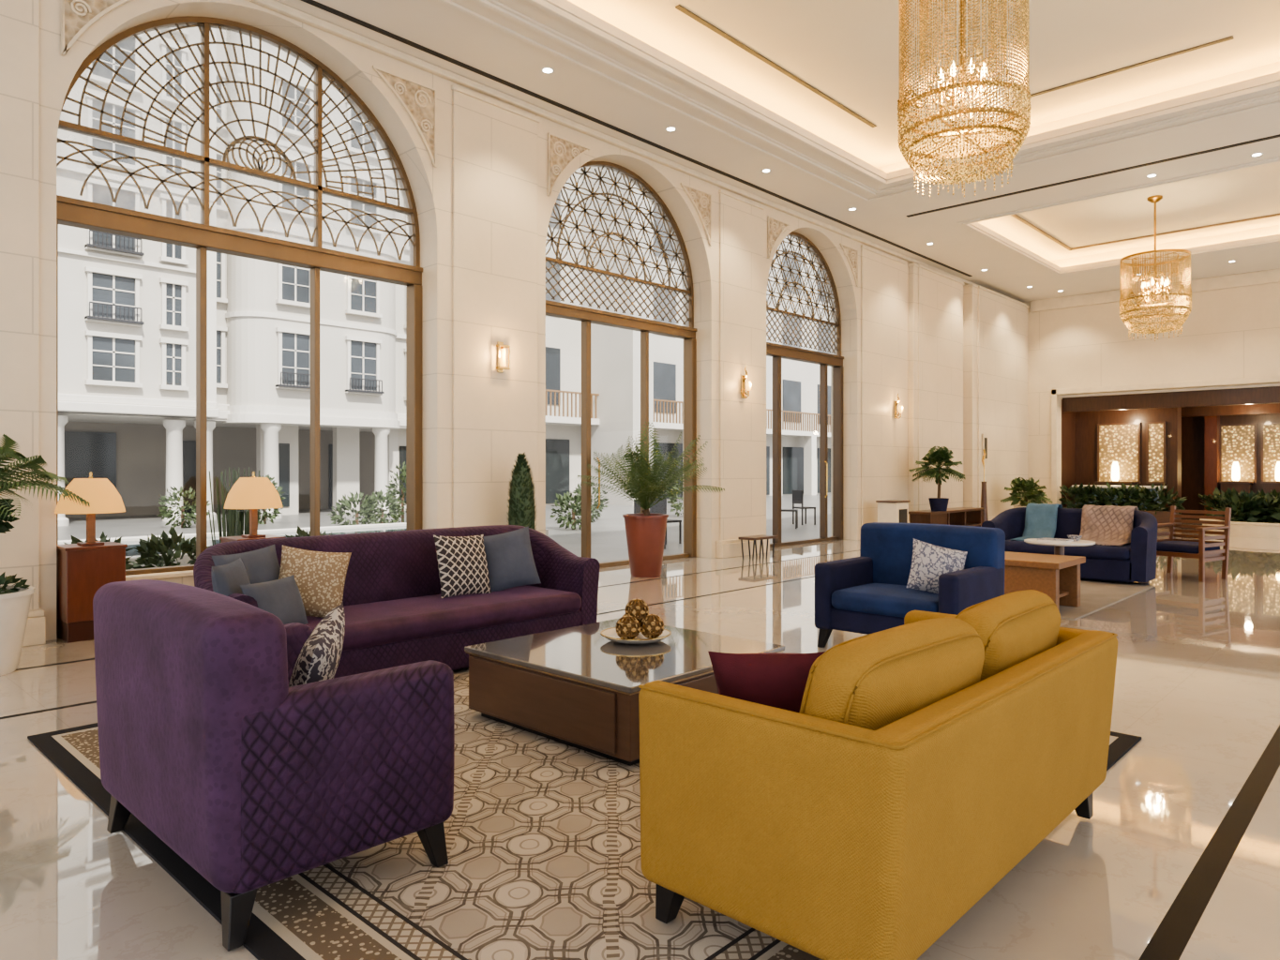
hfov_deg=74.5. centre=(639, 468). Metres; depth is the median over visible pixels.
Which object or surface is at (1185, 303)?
chandelier
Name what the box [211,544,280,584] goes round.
cushion
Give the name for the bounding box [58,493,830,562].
ground
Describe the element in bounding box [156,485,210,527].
shrub
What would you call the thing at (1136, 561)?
sofa
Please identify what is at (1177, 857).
floor
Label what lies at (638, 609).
decorative ball
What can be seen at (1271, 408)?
trim
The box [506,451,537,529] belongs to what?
cypress
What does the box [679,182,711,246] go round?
trim
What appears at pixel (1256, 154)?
recessed light
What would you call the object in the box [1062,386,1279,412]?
trim
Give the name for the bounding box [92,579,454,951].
armchair
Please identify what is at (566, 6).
trim
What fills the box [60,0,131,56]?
trim
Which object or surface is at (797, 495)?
chair
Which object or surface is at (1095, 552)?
seat cushion
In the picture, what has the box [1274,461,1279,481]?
candle lantern
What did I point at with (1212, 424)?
trim
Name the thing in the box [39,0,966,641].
wall
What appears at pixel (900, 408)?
wall sconce
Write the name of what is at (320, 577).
cushion
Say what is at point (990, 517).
baseboard
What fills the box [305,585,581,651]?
seat cushion
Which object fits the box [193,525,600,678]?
sofa
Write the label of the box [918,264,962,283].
trim
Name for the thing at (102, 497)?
table lamp
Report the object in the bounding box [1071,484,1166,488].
countertop
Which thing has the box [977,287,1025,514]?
wall panel
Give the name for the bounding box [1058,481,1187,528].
planter
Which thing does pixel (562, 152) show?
trim
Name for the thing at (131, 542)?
planter
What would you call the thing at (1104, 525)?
folded throw
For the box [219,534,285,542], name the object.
side table
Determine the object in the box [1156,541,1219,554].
seat cushion
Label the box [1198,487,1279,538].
planter
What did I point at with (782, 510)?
chair
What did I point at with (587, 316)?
window
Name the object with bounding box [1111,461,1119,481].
table lamp
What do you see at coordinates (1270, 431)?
screen
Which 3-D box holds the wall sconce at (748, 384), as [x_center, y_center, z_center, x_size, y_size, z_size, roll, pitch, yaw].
[1.726,-1.403,13.598,0.162,0.540,0.208,0,0,43]
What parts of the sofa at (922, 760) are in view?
leg, armrest, backrest, armrest, leg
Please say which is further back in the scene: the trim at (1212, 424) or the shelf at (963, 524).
the trim at (1212, 424)
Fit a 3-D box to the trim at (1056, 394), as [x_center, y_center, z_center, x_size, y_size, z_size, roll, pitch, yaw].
[16.630,-0.350,17.196,15.380,3.500,0.400,0,0,43]
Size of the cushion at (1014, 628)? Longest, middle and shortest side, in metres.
0.850 x 0.489 x 0.278 m
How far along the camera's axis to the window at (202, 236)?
8.38 m
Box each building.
[56,27,409,527]
[545,166,830,505]
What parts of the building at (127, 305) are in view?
balcony rail, balcony rail, entrance door, cornice, balcony rail, bay cornice, bay cornice, bay cornice, bay cornice, bay cornice, entrance door, balcony rail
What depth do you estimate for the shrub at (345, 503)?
18.62 m
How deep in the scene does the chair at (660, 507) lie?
16.27 m
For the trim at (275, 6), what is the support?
attached to the wall at (431, 188)
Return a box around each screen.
[1097,421,1140,483]
[1145,421,1166,483]
[1219,423,1256,482]
[1261,422,1279,481]
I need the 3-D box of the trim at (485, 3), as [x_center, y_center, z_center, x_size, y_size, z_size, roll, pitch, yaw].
[2.567,-4.495,7.639,6.620,0.050,10.720,0,0,43]
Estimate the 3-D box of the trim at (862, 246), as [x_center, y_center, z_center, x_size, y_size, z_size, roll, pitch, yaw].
[5.006,-4.370,17.233,0.050,0.060,1.890,0,0,43]
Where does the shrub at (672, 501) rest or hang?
on the ground at (609, 543)
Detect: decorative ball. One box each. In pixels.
[615,615,640,639]
[625,599,648,622]
[639,614,663,638]
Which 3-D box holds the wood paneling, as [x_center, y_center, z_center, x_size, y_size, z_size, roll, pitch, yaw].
[17.856,-0.350,19.517,16.780,3.500,4.700,0,0,43]
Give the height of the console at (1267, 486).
1.050 m
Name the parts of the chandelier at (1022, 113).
bulb, bulb, rod, bulb, bulb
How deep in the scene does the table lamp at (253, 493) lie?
7.70 m
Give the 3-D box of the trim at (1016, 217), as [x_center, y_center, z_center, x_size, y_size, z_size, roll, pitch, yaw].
[9.851,-4.875,15.484,4.900,0.030,4.350,0,0,43]
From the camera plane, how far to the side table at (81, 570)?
6.86 m
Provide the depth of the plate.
4.80 m
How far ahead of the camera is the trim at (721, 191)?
13.61 m
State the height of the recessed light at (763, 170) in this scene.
0.006 m
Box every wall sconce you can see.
[496,341,510,373]
[740,365,751,398]
[894,393,903,419]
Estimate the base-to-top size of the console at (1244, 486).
1.050 m
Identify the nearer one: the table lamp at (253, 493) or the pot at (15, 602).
the pot at (15, 602)
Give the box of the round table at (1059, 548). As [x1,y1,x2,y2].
[1024,538,1095,555]
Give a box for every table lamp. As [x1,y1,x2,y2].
[54,471,125,545]
[224,471,282,538]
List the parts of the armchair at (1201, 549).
armrest, leg, seat frame, leg, armrest, leg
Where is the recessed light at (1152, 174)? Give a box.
[1145,173,1157,177]
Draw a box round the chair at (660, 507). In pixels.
[649,497,681,544]
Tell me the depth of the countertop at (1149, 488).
21.66 m
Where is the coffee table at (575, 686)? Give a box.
[464,617,784,766]
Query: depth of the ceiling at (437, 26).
11.96 m
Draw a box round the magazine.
[1037,537,1073,542]
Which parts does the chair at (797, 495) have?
leg, backrest, leg, seat, leg, leg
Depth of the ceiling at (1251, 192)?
16.42 m
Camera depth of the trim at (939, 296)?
18.84 m
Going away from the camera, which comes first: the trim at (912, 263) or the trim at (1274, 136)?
the trim at (1274, 136)
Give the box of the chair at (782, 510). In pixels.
[781,509,798,528]
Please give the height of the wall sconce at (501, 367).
0.370 m
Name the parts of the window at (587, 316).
pull handle, transom moulding, sill rail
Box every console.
[1094,481,1137,485]
[1218,481,1253,494]
[1260,481,1279,494]
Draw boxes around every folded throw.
[1010,503,1062,541]
[1079,504,1138,546]
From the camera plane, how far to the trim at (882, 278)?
17.14 m
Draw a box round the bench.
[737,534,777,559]
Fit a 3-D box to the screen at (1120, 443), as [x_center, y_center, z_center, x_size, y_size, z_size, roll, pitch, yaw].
[13.096,-0.425,23.048,1.050,1.650,0.070,0,0,43]
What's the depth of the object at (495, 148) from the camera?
10.02 m
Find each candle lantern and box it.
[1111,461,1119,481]
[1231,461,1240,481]
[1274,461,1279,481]
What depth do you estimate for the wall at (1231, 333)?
20.97 m
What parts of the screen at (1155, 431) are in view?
panel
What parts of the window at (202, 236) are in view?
sill rail, arched pane, transom moulding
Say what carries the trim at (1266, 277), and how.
attached to the wall at (1231, 333)
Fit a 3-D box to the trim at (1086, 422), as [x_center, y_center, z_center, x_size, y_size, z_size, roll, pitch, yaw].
[13.396,-0.250,23.170,2.480,3.300,0.500,0,0,43]
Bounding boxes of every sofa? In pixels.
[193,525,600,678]
[638,589,1118,959]
[981,507,1157,583]
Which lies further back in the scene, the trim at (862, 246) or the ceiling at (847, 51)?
the trim at (862, 246)
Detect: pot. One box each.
[0,585,35,676]
[622,513,668,577]
[928,497,948,511]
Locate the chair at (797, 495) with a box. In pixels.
[792,490,815,525]
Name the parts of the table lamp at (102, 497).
lamp shade, post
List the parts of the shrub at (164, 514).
stem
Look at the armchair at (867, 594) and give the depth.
6.47 m
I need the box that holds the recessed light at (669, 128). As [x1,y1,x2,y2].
[664,126,676,131]
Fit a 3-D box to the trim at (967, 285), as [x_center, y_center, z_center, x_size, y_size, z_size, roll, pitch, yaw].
[9.139,-4.370,21.480,0.240,0.060,3.840,0,0,43]
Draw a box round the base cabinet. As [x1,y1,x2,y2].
[908,507,984,527]
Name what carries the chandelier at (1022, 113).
hanging from the ceiling at (847, 51)
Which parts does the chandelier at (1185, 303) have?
rod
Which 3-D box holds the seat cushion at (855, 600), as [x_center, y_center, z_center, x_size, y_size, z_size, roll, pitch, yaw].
[2.005,1.010,6.458,0.850,0.179,0.710,0,0,43]
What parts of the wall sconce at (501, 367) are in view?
frame, lamp shade, frame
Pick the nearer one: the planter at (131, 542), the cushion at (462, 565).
the cushion at (462, 565)
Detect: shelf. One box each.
[962,523,980,526]
[1059,590,1069,597]
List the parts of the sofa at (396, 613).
backrest, seat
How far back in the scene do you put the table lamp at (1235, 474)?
23.21 m
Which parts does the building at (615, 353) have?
balcony rail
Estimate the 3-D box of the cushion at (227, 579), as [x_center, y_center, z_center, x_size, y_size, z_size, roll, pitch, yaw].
[-2.337,0.740,4.854,0.157,0.411,0.440,0,0,-7]
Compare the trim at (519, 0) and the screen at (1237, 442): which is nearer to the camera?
the trim at (519, 0)
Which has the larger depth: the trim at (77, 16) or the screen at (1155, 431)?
the screen at (1155, 431)
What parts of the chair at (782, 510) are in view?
seat, leg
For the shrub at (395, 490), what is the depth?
22.35 m
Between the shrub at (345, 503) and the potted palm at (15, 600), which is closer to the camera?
the potted palm at (15, 600)
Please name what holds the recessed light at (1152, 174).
in the ceiling at (437, 26)
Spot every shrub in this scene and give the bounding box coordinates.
[63,531,135,570]
[130,527,210,569]
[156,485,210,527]
[257,474,285,524]
[285,526,331,537]
[325,492,385,526]
[360,489,405,524]
[384,461,406,523]
[549,490,599,529]
[569,481,609,519]
[667,478,683,516]
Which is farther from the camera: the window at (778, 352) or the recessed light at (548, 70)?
the window at (778, 352)
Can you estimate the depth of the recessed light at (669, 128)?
11.18 m
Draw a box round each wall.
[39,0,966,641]
[1024,282,1279,504]
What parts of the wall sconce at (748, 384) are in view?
lamp shade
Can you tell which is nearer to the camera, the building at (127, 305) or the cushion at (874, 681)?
the cushion at (874, 681)
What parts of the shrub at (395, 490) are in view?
stem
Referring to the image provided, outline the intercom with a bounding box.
[982,433,987,462]
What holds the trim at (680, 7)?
attached to the ceiling at (847, 51)
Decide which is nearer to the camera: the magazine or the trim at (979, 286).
the magazine
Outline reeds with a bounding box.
[208,466,259,545]
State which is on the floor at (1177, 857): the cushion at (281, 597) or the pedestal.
the pedestal
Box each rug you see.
[27,667,1141,959]
[1059,579,1153,619]
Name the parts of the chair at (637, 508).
backrest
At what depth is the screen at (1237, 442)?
23.48 m
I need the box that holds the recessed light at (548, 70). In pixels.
[541,67,554,74]
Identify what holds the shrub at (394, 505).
on the ground at (609, 543)
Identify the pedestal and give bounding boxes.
[875,499,910,523]
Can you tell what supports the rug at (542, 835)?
on the floor at (1177, 857)
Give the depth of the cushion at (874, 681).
2.32 m
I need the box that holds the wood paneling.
[1061,399,1279,515]
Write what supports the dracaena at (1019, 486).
on the floor at (1177, 857)
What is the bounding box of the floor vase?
[980,449,988,524]
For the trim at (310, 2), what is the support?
attached to the ceiling at (437, 26)
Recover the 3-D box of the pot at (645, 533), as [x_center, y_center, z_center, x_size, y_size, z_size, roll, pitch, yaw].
[0.076,1.000,11.017,0.600,0.800,0.600,0,0,43]
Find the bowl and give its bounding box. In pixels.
[1067,535,1082,541]
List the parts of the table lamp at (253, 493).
lamp shade, post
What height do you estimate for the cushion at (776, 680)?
0.387 m
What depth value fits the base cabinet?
17.96 m
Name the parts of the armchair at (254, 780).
leg, backrest, leg, armrest, armrest, leg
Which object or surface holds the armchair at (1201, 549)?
on the floor at (1177, 857)
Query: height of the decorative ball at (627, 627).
0.142 m
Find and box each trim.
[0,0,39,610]
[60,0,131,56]
[125,570,193,581]
[246,0,1022,302]
[301,0,972,276]
[372,65,436,167]
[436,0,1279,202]
[451,84,540,122]
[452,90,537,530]
[468,0,873,195]
[472,0,1279,195]
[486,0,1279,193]
[518,0,881,185]
[544,0,1279,180]
[547,132,590,195]
[675,4,876,127]
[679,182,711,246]
[718,189,764,210]
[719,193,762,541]
[767,216,790,258]
[839,242,858,286]
[860,244,906,264]
[860,248,904,526]
[906,134,1279,217]
[907,262,963,285]
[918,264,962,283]
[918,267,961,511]
[962,159,1279,274]
[963,284,1029,308]
[963,286,1028,507]
[977,285,1026,306]
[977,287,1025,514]
[1011,213,1279,250]
[1030,35,1234,97]
[1030,269,1279,312]
[1051,376,1279,504]
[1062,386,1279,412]
[1075,407,1181,519]
[1181,403,1279,417]
[1204,415,1219,515]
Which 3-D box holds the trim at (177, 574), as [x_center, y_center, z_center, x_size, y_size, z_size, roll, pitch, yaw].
[-3.744,0.980,8.406,0.140,0.040,3.620,0,0,43]
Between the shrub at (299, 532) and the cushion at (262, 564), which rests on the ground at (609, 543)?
the shrub at (299, 532)
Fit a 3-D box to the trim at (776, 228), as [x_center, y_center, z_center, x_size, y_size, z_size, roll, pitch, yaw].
[2.389,-3.914,14.469,0.033,0.718,0.663,0,0,43]
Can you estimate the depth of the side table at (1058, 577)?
8.22 m
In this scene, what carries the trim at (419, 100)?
attached to the wall at (431, 188)
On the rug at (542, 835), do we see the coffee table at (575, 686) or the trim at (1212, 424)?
the coffee table at (575, 686)
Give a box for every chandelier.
[897,0,1031,197]
[1119,195,1192,341]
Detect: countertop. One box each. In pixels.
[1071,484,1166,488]
[1071,484,1166,509]
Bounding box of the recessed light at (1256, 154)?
[1249,152,1263,156]
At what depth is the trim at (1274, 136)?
12.86 m
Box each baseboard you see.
[22,608,45,647]
[715,539,769,558]
[859,513,998,540]
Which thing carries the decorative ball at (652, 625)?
on the plate
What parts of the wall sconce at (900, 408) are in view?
lamp shade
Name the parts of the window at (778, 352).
sill rail, transom moulding, pull handle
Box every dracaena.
[908,446,965,511]
[1000,477,1052,508]
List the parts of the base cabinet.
leg, leg, leg, leg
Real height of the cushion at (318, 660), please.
0.452 m
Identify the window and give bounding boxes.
[56,15,422,575]
[545,161,697,568]
[766,231,843,547]
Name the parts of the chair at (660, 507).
backrest, seat, leg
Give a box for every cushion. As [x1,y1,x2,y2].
[210,557,250,596]
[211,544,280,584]
[240,574,308,624]
[278,545,351,617]
[288,602,345,687]
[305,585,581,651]
[433,534,491,598]
[483,526,541,591]
[707,651,825,712]
[798,617,984,730]
[831,583,938,617]
[906,538,967,593]
[953,589,1060,681]
[1004,539,1130,560]
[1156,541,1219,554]
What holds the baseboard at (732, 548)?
attached to the wall at (431, 188)
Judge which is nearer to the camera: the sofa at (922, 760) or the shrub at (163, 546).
the sofa at (922, 760)
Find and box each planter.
[58,522,548,569]
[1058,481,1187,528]
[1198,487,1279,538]
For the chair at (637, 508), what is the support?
on the ground at (609, 543)
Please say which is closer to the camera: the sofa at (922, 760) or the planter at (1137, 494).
the sofa at (922, 760)
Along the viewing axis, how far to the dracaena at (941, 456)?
17.23 m
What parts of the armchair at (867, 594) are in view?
leg, armrest, seat, backrest, armrest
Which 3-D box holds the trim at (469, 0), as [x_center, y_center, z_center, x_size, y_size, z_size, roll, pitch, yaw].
[2.567,-4.508,7.639,6.740,0.025,10.840,0,0,43]
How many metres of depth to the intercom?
20.40 m
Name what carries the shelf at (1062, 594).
attached to the side table at (1058, 577)
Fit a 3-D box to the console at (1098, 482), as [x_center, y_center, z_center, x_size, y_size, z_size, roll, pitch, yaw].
[12.911,0.875,22.851,0.950,1.050,0.450,0,0,43]
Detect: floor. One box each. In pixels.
[0,517,1279,959]
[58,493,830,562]
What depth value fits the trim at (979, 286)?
21.19 m
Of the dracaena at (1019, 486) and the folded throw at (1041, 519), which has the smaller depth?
the folded throw at (1041, 519)
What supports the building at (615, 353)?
on the ground at (609, 543)
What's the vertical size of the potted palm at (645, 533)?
2.038 m
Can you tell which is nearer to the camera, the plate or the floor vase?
the plate
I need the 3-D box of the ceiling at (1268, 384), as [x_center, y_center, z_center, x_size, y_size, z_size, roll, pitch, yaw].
[18.321,-2.000,19.079,15.500,0.200,4.700,0,0,43]
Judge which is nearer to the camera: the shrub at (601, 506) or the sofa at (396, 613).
the sofa at (396, 613)
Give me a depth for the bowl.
9.17 m
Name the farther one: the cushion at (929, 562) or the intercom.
the intercom
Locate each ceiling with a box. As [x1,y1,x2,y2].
[274,0,1279,302]
[567,0,1279,173]
[978,161,1279,267]
[1061,383,1279,399]
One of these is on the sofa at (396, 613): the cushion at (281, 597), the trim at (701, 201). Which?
the cushion at (281, 597)
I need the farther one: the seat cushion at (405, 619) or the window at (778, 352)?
the window at (778, 352)
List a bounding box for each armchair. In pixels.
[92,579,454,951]
[814,522,1005,647]
[1156,505,1231,582]
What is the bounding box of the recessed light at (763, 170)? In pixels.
[761,168,770,172]
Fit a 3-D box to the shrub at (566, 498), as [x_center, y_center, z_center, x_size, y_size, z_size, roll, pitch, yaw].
[-1.595,1.013,20.202,1.220,1.030,1.170,0,0,43]
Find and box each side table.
[56,542,127,643]
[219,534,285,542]
[1004,551,1085,611]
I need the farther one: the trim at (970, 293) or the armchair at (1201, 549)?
the trim at (970, 293)
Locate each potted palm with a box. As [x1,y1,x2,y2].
[0,434,90,676]
[577,421,724,577]
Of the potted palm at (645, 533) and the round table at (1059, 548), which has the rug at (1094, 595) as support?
the round table at (1059, 548)
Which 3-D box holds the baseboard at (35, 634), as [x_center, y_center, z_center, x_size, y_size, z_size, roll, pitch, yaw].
[-7.412,1.265,3.989,0.140,0.270,7.640,0,0,43]
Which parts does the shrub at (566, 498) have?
stem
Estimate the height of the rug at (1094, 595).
0.010 m
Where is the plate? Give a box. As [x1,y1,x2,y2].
[600,627,671,644]
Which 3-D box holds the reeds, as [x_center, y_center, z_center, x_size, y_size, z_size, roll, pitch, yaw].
[-5.092,0.721,10.661,0.600,1.480,0.585,0,0,7]
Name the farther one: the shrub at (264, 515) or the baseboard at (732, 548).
the shrub at (264, 515)
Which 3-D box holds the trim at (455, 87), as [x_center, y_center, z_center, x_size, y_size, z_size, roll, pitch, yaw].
[-1.710,-4.370,10.102,0.055,0.060,1.280,0,0,43]
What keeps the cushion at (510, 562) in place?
on the sofa at (396, 613)

